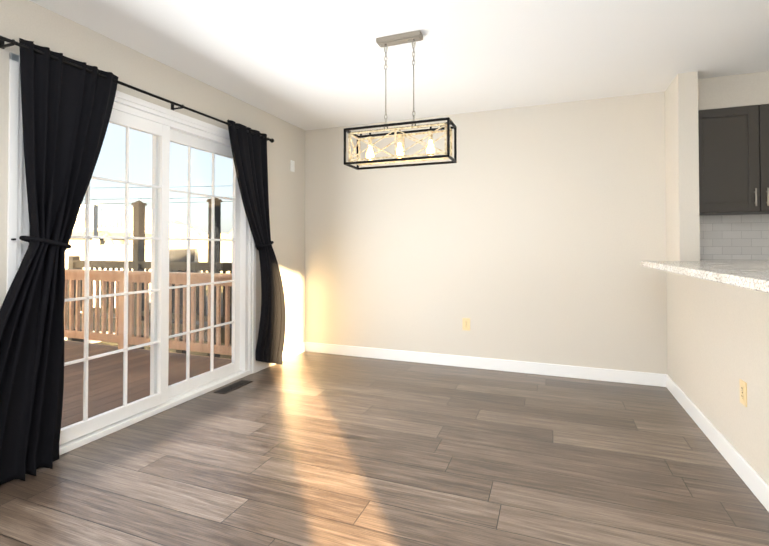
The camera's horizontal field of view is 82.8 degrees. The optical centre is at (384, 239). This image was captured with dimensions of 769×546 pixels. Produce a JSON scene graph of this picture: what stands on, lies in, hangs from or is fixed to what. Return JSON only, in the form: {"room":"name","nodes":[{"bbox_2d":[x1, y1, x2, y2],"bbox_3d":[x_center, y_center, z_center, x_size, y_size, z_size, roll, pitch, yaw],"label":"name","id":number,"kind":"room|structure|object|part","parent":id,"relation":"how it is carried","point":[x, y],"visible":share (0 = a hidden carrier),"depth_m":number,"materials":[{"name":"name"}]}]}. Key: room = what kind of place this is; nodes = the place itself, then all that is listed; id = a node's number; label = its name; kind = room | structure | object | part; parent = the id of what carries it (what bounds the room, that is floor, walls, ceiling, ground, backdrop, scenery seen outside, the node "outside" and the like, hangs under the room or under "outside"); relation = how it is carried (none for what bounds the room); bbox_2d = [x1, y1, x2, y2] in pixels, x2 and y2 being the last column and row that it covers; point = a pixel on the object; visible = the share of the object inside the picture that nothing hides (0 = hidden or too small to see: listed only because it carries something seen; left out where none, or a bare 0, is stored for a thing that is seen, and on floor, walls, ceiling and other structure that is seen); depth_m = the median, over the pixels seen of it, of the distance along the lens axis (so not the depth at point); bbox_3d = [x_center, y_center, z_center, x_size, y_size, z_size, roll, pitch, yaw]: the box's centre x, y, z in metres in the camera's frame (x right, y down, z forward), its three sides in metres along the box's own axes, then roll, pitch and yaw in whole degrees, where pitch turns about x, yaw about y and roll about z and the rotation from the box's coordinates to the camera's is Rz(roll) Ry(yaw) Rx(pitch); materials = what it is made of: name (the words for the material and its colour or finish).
{"room":"dining room","nodes":[
{"label":"dining room","id":0,"kind":"room"},
{"bbox_2d":[0,0,304,349],"bbox_3d":[-2.009,-0.034,2.069,0.150,2.440,5.950,0,-1,21],"label":"wall","id":1,"kind":"structure","parent":0,"point":[37,24],"depth_m":3.28,"materials":[{"name":"paint"}]},
{"bbox_2d":[6,52,255,454],"bbox_3d":[-1.603,0.136,3.115,0.162,2.130,1.960,0,-1,21],"label":"sliding door","id":2,"kind":"structure","parent":1,"relation":"in","point":[17,217],"depth_m":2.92,"materials":[{"name":"white plastic"}]},
{"bbox_3d":[-1.728,0.166,2.719,0.006,1.822,0.784,0,-1,21],"label":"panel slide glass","id":3,"kind":"part","parent":2,"relation":"part of","materials":[{"name":"clear glass"}]},
{"bbox_3d":[-1.479,0.178,3.512,0.006,1.822,0.784,0,-1,21],"label":"panel fixed glass","id":4,"kind":"part","parent":2,"relation":"part of","materials":[{"name":"clear glass"}]},
{"bbox_2d":[0,35,273,142],"bbox_3d":[-1.488,-0.959,3.077,0.116,0.061,2.256,0,-1,21],"label":"curtain rod","id":5,"kind":"object","parent":1,"relation":"attached to","point":[12,42],"visible":0.94,"depth_m":2.64,"materials":[{"name":"black metal"}]},
{"bbox_2d":[0,38,118,484],"bbox_3d":[-1.729,0.092,2.267,0.133,2.177,0.770,0,-1,21],"label":"curtain","id":6,"kind":"object","parent":5,"relation":"hanging from","point":[66,111],"visible":1,"depth_m":2.24,"materials":[{"name":"black fabric"}]},
{"bbox_2d":[11,236,71,248],"bbox_3d":[-1.768,0.014,2.275,0.132,0.068,0.248,0,-1,21],"label":"tieback","id":7,"kind":"object","parent":6,"relation":"attached to","point":[36,239],"visible":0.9,"depth_m":2.22,"materials":[{"name":"black fabric"}]},
{"bbox_2d":[227,119,285,364],"bbox_3d":[-1.124,0.114,3.873,0.143,2.175,0.775,0,-1,21],"label":"curtain","id":8,"kind":"object","parent":5,"relation":"hanging from","point":[249,151],"visible":0.98,"depth_m":3.91,"materials":[{"name":"black fabric"}]},
{"bbox_2d":[255,241,273,247],"bbox_3d":[-1.103,0.039,4.016,0.132,0.063,0.224,0,-1,21],"label":"tieback","id":9,"kind":"object","parent":8,"relation":"attached to","point":[264,245],"visible":0.54,"depth_m":3.94,"materials":[{"name":"black fabric"}]},
{"bbox_2d":[254,342,305,372],"bbox_3d":[-1.040,1.167,4.363,0.014,0.105,0.860,0,-1,21],"label":"baseboard","id":10,"kind":"structure","parent":1,"relation":"attached to","point":[295,350],"depth_m":4.46,"materials":[{"name":"white wood"}]},
{"bbox_2d":[290,160,294,171],"bbox_3d":[-0.968,-0.777,4.589,0.007,0.116,0.072,0,-1,21],"label":"wall sensor","id":11,"kind":"object","parent":1,"relation":"attached to","point":[292,166],"visible":1,"depth_m":4.58,"materials":[{"name":"white plastic"}]},
{"bbox_2d":[0,351,768,545],"bbox_3d":[0.917,1.232,1.094,6.300,0.120,6.250,0,-1,21],"label":"floor","id":12,"kind":"structure","parent":0,"point":[305,448],"depth_m":2.24,"materials":[{"name":"brown wood"}]},
{"bbox_2d":[214,380,252,393],"bbox_3d":[-1.238,1.205,3.581,0.110,0.006,0.340,0,-1,21],"label":"floor vent","id":13,"kind":"object","parent":12,"relation":"in","point":[232,387],"visible":1,"depth_m":3.55,"materials":[{"name":"brown metal"}]},
{"bbox_3d":[2.438,0.678,1.853,1.193,1.010,3.335,0,-1,21],"label":"base cabinet","id":14,"kind":"object","parent":12,"relation":"on","visible":0},
{"bbox_2d":[641,259,768,292],"bbox_3d":[2.242,0.152,1.910,1.595,0.038,3.388,0,-1,21],"label":"countertop","id":15,"kind":"structure","parent":14,"relation":"on","point":[751,274],"depth_m":2.06,"materials":[{"name":"white stone"}]},
{"bbox_2d":[29,0,768,130],"bbox_3d":[0.917,-1.328,1.132,6.300,0.120,6.250,0,-1,21],"label":"ceiling","id":16,"kind":"structure","parent":0,"point":[305,65],"depth_m":2.82,"materials":[{"name":"paint"}]},
{"bbox_2d":[344,30,456,169],"bbox_3d":[0.092,-0.855,2.665,0.660,0.781,0.205,0,-1,21],"label":"chandelier","id":17,"kind":"object","parent":16,"relation":"hanging from","point":[399,155],"visible":1,"depth_m":2.64,"materials":[{"name":"black metal"}]},
{"bbox_3d":[0.092,-0.576,2.661,0.660,0.223,0.205,0,-1,21],"label":"frame","id":18,"kind":"part","parent":17,"relation":"part of","materials":[{"name":"black metal"}]},
{"bbox_2d":[698,71,768,109],"bbox_3d":[3.564,-1.120,3.079,2.445,0.240,0.320,0,-1,21],"label":"ceiling soffit","id":19,"kind":"structure","parent":16,"relation":"attached to","point":[748,89],"depth_m":3.27,"materials":[{"name":"paint"}]},
{"bbox_2d":[305,92,666,373],"bbox_3d":[0.739,-0.002,4.285,3.705,2.440,0.150,0,-1,21],"label":"wall","id":20,"kind":"structure","parent":0,"point":[537,233],"depth_m":4.06,"materials":[{"name":"paint"}]},
{"bbox_2d":[462,318,469,330],"bbox_3d":[0.783,0.807,4.171,0.072,0.116,0.008,0,-1,21],"label":"outlet","id":21,"kind":"object","parent":20,"relation":"attached to","point":[465,323],"visible":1,"depth_m":4.17,"materials":[{"name":"beige plastic"}]},
{"bbox_2d":[306,342,661,386],"bbox_3d":[0.720,1.164,4.185,3.430,0.105,0.018,0,-1,21],"label":"baseboard","id":22,"kind":"structure","parent":20,"relation":"attached to","point":[601,374],"depth_m":4.06,"materials":[{"name":"white wood"}]},
{"bbox_2d":[665,71,768,484],"bbox_3d":[1.796,-0.035,2.035,0.125,2.440,3.300,0,-1,21],"label":"wall","id":23,"kind":"structure","parent":0,"point":[724,333],"depth_m":2.73,"materials":[{"name":"paint"}]},
{"bbox_2d":[662,374,768,511],"bbox_3d":[1.724,1.133,2.024,0.014,0.105,3.260,0,-1,21],"label":"baseboard","id":24,"kind":"structure","parent":23,"relation":"attached to","point":[752,479],"depth_m":2.38,"materials":[{"name":"white wood"}]},
{"bbox_2d":[740,379,746,406],"bbox_3d":[1.777,0.757,2.160,0.008,0.116,0.072,0,-1,21],"label":"outlet","id":25,"kind":"object","parent":23,"relation":"attached to","point":[743,392],"visible":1,"depth_m":2.15,"materials":[{"name":"beige plastic"}]},
{"bbox_3d":[3.726,-0.017,3.279,2.595,2.440,0.200,0,-1,21],"label":"wall","id":26,"kind":"structure","parent":0,"visible":0},
{"bbox_2d":[698,104,768,214],"bbox_3d":[2.860,-0.600,3.331,0.940,0.789,0.334,0,-1,21],"label":"upper cabinet","id":27,"kind":"object","parent":26,"relation":"attached to","point":[733,160],"visible":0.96,"depth_m":3.24,"materials":[{"name":"grey wood"}]},
{"bbox_2d":[699,214,768,259],"bbox_3d":[3.619,0.027,3.208,2.445,0.550,0.008,0,-1,21],"label":"backsplash","id":28,"kind":"structure","parent":26,"relation":"attached to","point":[744,237],"depth_m":3.51,"materials":[{"name":"tile"}]},
{"label":"outside","id":29,"kind":"structure","parent":0,"visible":0},
{"bbox_2d":[61,186,231,427],"bbox_3d":[-35.590,-0.044,40.326,89.835,11.415,130.000,0,-1,21],"label":"deck","id":30,"kind":"structure","parent":29,"point":[144,311],"depth_m":5.35,"materials":[{"name":"brown wood"}]}
]}

